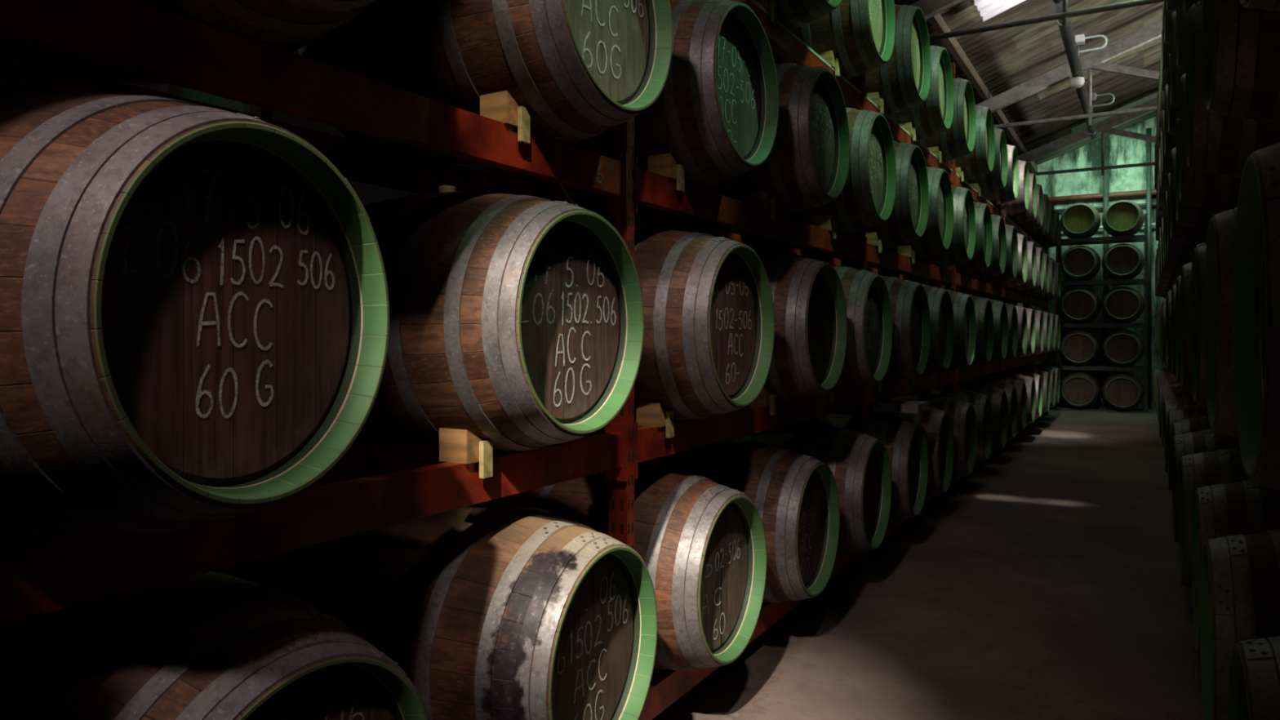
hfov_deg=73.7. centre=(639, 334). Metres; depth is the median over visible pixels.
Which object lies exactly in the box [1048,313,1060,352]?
wine cask
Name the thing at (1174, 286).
wine cask
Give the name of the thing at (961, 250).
wine cask
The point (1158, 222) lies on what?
wine cask
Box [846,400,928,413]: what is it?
boards
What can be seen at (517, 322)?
wine cask
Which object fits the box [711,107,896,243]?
wine cask
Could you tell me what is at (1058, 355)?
cradle
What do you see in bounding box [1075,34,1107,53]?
lamp
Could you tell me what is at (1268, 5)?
wine cask
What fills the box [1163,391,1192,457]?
wine cask
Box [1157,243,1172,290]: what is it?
wine cask
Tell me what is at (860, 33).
wine cask
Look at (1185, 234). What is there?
wine cask
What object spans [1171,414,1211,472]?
wine cask
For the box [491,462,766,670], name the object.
wine cask
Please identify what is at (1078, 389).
wine cask
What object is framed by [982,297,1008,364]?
wine cask
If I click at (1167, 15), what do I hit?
wine cask
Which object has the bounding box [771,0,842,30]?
wine cask
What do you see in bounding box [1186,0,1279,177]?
wine cask
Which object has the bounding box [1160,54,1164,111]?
wine cask
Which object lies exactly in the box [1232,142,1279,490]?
wine cask
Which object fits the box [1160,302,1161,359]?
wine cask
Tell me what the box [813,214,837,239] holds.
chock
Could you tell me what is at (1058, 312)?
cradle
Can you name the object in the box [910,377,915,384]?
chock
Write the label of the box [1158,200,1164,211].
wine cask
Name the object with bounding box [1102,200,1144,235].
wine cask
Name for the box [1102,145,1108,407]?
downpipe
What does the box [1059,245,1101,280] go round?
wine cask
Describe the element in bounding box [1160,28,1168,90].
wine cask
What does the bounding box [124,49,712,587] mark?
wall
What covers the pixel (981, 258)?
wine cask
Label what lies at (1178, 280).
wine cask
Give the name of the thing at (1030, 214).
wine cask
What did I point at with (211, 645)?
wine cask
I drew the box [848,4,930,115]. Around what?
wine cask
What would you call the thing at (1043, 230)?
wine cask
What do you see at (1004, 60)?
ceiling
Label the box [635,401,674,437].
chock
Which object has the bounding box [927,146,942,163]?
chock
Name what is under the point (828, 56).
chock
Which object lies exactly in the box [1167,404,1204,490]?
wine cask
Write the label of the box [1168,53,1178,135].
wine cask
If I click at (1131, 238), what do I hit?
cradle
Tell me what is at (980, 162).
wine cask
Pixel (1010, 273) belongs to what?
wine cask
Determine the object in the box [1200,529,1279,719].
wine cask
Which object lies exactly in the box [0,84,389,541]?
wine cask
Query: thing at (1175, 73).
wine cask
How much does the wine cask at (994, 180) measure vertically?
0.750 m
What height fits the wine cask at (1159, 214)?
0.728 m
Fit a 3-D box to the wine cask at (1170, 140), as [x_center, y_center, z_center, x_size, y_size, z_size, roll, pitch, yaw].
[4.722,-1.750,6.761,0.960,0.728,0.728,0,0,31]
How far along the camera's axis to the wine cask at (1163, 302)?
7.57 m
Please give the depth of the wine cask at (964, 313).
6.76 m
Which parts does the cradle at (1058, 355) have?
post, post, rail, rail, post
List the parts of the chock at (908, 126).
stop plate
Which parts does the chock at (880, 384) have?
stop plate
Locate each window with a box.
[160,83,261,116]
[973,0,1025,21]
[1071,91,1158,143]
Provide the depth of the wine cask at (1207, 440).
4.47 m
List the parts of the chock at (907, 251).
stop plate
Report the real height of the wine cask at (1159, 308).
0.728 m
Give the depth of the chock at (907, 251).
6.00 m
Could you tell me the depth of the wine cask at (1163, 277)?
9.21 m
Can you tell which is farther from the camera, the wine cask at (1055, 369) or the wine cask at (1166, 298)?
the wine cask at (1055, 369)
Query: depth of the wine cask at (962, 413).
6.79 m
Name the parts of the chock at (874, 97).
stop plate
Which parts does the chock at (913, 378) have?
stop plate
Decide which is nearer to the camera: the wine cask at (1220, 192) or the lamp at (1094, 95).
the wine cask at (1220, 192)
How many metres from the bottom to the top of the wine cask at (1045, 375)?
0.728 m
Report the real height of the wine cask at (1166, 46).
0.728 m
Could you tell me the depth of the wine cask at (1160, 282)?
10.02 m
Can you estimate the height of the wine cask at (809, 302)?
0.750 m
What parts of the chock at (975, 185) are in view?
stop plate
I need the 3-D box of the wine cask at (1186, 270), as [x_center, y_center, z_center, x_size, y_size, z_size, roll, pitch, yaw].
[2.882,-0.041,3.643,0.960,0.750,0.728,0,0,31]
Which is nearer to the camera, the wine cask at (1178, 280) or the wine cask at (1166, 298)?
the wine cask at (1178, 280)
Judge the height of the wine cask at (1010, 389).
0.728 m
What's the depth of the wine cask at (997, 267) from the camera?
8.44 m
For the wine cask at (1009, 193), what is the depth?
9.18 m
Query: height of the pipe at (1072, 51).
0.456 m
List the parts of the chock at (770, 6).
stop plate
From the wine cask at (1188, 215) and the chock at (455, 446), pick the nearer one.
the chock at (455, 446)
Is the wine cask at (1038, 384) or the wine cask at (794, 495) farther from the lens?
the wine cask at (1038, 384)
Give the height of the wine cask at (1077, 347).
0.670 m
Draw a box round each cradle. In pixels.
[1055,237,1147,286]
[1055,281,1147,327]
[1055,325,1147,371]
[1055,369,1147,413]
[1058,213,1147,245]
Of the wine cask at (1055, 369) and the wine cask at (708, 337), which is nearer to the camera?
the wine cask at (708, 337)
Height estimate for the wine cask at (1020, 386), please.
0.728 m
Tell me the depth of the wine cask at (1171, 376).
10.82 m
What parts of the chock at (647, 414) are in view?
stop plate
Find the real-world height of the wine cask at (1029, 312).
0.728 m
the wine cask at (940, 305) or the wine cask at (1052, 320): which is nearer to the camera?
the wine cask at (940, 305)
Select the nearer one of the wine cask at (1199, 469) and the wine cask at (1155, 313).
the wine cask at (1199, 469)
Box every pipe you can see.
[1048,189,1156,202]
[1053,0,1097,139]
[1054,202,1156,212]
[1061,222,1155,231]
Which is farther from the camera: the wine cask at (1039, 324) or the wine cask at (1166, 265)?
the wine cask at (1039, 324)
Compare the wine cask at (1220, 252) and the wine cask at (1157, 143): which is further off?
the wine cask at (1157, 143)
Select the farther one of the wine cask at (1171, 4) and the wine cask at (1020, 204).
the wine cask at (1020, 204)
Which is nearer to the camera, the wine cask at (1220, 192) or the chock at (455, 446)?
the chock at (455, 446)
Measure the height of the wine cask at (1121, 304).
0.670 m
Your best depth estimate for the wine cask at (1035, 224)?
11.58 m
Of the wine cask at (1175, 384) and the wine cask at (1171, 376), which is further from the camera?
the wine cask at (1171, 376)
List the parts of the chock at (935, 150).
stop plate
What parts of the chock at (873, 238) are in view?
stop plate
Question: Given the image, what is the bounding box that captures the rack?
[0,0,1050,719]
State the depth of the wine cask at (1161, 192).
9.22 m
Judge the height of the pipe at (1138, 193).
0.105 m
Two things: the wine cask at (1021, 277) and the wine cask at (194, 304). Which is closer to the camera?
the wine cask at (194, 304)
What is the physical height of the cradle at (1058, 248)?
0.800 m
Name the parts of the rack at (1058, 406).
post, rail, rail, post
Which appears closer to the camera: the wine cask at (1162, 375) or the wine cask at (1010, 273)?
the wine cask at (1010, 273)
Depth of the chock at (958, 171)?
7.61 m
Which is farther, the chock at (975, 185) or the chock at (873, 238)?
the chock at (975, 185)
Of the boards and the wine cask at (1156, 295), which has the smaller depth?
the boards
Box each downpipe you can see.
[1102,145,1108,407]
[1146,128,1151,408]
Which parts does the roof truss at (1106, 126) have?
tie rod, hanger rod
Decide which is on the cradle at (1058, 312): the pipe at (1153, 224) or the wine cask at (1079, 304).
the wine cask at (1079, 304)
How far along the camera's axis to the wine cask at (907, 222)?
5.25 m
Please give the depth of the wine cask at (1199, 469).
3.66 m
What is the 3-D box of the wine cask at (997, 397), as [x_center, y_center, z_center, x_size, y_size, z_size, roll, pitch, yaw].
[3.190,0.840,8.686,0.960,0.728,0.728,0,0,31]
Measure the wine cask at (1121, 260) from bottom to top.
0.670 m
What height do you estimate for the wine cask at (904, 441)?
0.750 m
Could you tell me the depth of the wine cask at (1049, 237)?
13.17 m
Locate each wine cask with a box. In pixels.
[0,0,374,84]
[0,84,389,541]
[0,571,429,719]
[273,500,657,719]
[298,0,672,164]
[356,185,644,453]
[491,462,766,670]
[520,0,778,201]
[634,227,774,422]
[637,62,849,226]
[639,438,839,603]
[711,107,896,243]
[736,421,891,555]
[754,249,847,403]
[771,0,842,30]
[771,0,895,79]
[789,140,928,254]
[803,409,928,521]
[822,166,953,264]
[831,265,892,391]
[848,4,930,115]
[866,185,975,271]
[876,399,954,496]
[880,275,930,383]
[888,44,954,140]
[890,391,977,479]
[899,201,992,278]
[916,283,954,377]
[918,77,975,162]
[918,386,992,462]
[923,213,1006,283]
[937,224,1017,287]
[938,288,976,373]
[942,381,1008,450]
[944,105,995,180]
[957,233,1027,291]
[960,377,1017,440]
[961,294,993,368]
[964,127,1007,195]
[968,240,1036,294]
[973,373,1026,431]
[981,247,1044,296]
[982,144,1018,205]
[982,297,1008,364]
[988,371,1035,424]
[997,301,1017,362]
[1000,160,1029,216]
[1001,253,1049,299]
[1001,257,1055,301]
[1001,368,1042,418]
[1007,173,1037,224]
[1008,305,1027,359]
[1008,366,1050,413]
[1010,262,1061,302]
[1016,183,1043,231]
[1017,306,1035,358]
[1018,364,1055,408]
[1022,307,1044,357]
[1029,194,1049,238]
[1029,363,1059,404]
[1032,202,1054,244]
[1035,311,1050,355]
[1039,208,1059,248]
[1047,312,1055,352]
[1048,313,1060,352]
[1059,202,1101,238]
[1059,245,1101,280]
[1059,287,1101,323]
[1059,329,1101,365]
[1059,371,1101,408]
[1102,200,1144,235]
[1102,243,1144,279]
[1102,286,1144,323]
[1102,329,1144,366]
[1102,372,1144,409]
[1154,143,1158,182]
[1154,367,1168,407]
[1155,119,1160,153]
[1155,148,1158,173]
[1155,203,1159,240]
[1155,208,1159,235]
[1155,248,1170,293]
[1155,259,1166,297]
[1155,312,1156,351]
[1155,369,1172,411]
[1156,92,1162,141]
[1156,174,1163,221]
[1156,219,1160,227]
[1156,311,1157,353]
[1156,371,1172,416]
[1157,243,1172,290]
[1157,309,1159,354]
[1157,373,1176,422]
[1158,74,1162,127]
[1158,147,1166,202]
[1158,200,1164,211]
[1158,235,1174,286]
[1159,226,1177,283]
[1159,307,1159,355]
[1159,377,1177,385]
[1159,380,1181,437]
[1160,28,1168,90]
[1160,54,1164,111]
[1160,131,1168,190]
[1160,217,1181,277]
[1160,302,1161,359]
[1161,110,1170,175]
[1161,298,1165,363]
[1161,385,1183,446]
[1162,2,1170,71]
[1163,205,1183,271]
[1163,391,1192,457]
[1164,0,1172,44]
[1164,84,1176,157]
[1164,190,1192,264]
[1164,396,1195,472]
[1165,297,1167,364]
[1166,0,1176,12]
[1166,290,1172,370]
[1167,172,1196,257]
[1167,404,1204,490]
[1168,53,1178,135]
[1169,10,1186,106]
[1169,146,1208,244]
[1171,283,1176,375]
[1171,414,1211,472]
[1172,428,1239,542]
[1175,118,1222,230]
[1175,275,1181,382]
[1176,0,1188,68]
[1177,73,1240,210]
[1178,448,1248,589]
[1179,262,1192,393]
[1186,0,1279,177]
[1190,241,1207,408]
[1191,479,1279,653]
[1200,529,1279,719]
[1203,0,1279,122]
[1204,207,1238,438]
[1226,635,1279,719]
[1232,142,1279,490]
[1239,0,1279,11]
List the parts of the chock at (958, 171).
stop plate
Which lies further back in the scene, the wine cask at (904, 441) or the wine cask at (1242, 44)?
the wine cask at (904, 441)
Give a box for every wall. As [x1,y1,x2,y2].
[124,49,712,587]
[1017,115,1167,408]
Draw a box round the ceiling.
[893,0,1164,168]
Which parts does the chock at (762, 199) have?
stop plate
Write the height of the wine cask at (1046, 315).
0.728 m
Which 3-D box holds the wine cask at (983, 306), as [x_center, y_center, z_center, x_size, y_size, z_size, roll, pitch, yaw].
[2.717,-0.030,7.894,0.960,0.728,0.728,0,0,31]
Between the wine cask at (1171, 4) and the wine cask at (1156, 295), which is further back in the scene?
the wine cask at (1156, 295)
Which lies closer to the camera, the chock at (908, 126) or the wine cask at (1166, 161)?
the chock at (908, 126)
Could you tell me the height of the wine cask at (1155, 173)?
0.728 m
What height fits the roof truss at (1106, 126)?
2.207 m
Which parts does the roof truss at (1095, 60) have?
tie rod, hanger rod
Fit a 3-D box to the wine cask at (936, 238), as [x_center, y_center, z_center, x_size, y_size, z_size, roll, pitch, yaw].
[1.766,-0.896,6.317,0.960,0.750,0.728,0,0,31]
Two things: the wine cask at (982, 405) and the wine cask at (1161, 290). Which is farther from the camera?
the wine cask at (1161, 290)
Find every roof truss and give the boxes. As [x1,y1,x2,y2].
[909,0,1164,40]
[975,19,1162,128]
[1017,97,1157,175]
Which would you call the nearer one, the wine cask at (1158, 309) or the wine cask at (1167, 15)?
the wine cask at (1167, 15)
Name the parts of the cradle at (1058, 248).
post, post, rail, rail, post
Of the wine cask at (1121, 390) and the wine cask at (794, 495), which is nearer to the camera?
the wine cask at (794, 495)
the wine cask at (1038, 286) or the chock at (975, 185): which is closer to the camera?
the chock at (975, 185)
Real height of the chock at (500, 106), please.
0.122 m
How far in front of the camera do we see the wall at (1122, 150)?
16.38 m
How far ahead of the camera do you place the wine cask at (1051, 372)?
13.22 m
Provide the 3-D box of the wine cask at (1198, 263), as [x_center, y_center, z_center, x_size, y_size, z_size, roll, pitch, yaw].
[2.406,-0.041,2.825,0.960,0.750,0.728,0,0,31]
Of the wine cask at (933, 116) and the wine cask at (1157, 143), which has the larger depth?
the wine cask at (1157, 143)
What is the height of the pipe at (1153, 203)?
0.057 m
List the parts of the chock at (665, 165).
stop plate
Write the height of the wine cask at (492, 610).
0.750 m
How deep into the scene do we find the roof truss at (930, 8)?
7.73 m
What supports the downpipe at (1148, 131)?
on the floor
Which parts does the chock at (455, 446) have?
stop plate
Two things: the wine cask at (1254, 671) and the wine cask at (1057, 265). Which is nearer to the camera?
the wine cask at (1254, 671)
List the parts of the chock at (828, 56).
stop plate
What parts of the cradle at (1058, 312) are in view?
post, post, rail, post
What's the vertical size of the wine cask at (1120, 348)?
0.670 m
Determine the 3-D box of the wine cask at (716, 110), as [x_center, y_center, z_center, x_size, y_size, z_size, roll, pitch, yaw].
[-0.022,-0.896,3.288,0.960,0.750,0.728,0,0,31]
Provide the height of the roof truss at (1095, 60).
2.207 m
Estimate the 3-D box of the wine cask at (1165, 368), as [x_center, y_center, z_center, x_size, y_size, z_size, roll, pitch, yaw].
[8.421,0.840,13.041,0.960,0.728,0.728,0,0,31]
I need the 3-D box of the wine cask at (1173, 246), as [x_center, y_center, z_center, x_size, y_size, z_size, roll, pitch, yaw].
[4.261,-0.885,5.975,0.960,0.728,0.728,0,0,31]
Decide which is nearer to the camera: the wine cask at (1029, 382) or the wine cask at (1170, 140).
the wine cask at (1170, 140)
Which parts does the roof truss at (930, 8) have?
hanger rod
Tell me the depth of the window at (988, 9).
9.16 m
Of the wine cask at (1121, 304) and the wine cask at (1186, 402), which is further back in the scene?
the wine cask at (1121, 304)
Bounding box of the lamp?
[1069,76,1084,88]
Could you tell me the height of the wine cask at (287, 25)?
0.750 m
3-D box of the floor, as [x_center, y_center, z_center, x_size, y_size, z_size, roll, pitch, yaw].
[6.361,1.455,5.070,12.100,0.150,22.400,0,0,31]
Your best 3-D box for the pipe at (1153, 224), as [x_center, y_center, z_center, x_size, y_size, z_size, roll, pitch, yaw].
[8.889,-2.040,16.235,4.400,0.057,0.060,0,0,31]
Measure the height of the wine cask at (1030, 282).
0.728 m
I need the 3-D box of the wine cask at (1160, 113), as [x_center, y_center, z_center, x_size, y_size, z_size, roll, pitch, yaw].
[6.242,-2.620,9.345,0.960,0.728,0.728,0,0,31]
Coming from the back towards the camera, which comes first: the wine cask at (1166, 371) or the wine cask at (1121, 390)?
the wine cask at (1121, 390)
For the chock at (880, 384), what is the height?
0.122 m
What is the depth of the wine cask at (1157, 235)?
13.12 m
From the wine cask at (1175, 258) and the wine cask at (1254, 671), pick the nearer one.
the wine cask at (1254, 671)
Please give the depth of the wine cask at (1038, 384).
11.61 m
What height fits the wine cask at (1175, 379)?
0.728 m
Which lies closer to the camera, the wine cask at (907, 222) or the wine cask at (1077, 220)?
the wine cask at (907, 222)
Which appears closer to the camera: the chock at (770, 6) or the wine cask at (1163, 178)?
the chock at (770, 6)
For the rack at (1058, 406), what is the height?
0.760 m
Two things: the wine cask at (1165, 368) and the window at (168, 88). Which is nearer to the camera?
the window at (168, 88)
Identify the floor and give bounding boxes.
[652,404,1203,719]
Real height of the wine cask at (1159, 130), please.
0.728 m
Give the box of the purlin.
[915,0,1037,172]
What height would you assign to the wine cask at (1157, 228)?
0.728 m
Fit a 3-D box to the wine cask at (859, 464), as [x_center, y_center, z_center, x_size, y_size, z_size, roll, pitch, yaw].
[0.832,0.829,4.713,0.960,0.750,0.728,0,0,31]
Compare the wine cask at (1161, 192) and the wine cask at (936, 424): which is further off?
the wine cask at (1161, 192)
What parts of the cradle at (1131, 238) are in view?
post, rail, rail, post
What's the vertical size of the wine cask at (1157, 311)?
0.728 m
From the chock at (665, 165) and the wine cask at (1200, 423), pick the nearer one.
the chock at (665, 165)
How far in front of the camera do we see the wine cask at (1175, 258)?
6.83 m
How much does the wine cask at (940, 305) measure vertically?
0.750 m
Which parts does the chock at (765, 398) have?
stop plate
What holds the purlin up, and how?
on the roof truss at (1095, 60)
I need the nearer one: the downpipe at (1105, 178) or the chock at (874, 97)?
the chock at (874, 97)
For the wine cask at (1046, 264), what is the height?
0.728 m
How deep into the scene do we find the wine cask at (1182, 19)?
4.51 m
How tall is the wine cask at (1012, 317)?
0.728 m
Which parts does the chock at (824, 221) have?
stop plate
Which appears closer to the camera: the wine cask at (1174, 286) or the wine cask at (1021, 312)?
the wine cask at (1174, 286)
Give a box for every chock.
[439,427,493,478]
[480,90,529,143]
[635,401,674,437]
[647,153,684,191]
[747,190,777,220]
[749,387,775,415]
[755,0,777,23]
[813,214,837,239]
[817,49,839,76]
[865,231,882,253]
[866,91,884,114]
[871,380,882,391]
[897,244,915,263]
[898,121,915,141]
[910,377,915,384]
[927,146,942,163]
[955,167,964,182]
[968,182,981,196]
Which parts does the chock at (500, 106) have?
stop plate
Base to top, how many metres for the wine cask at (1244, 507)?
0.750 m

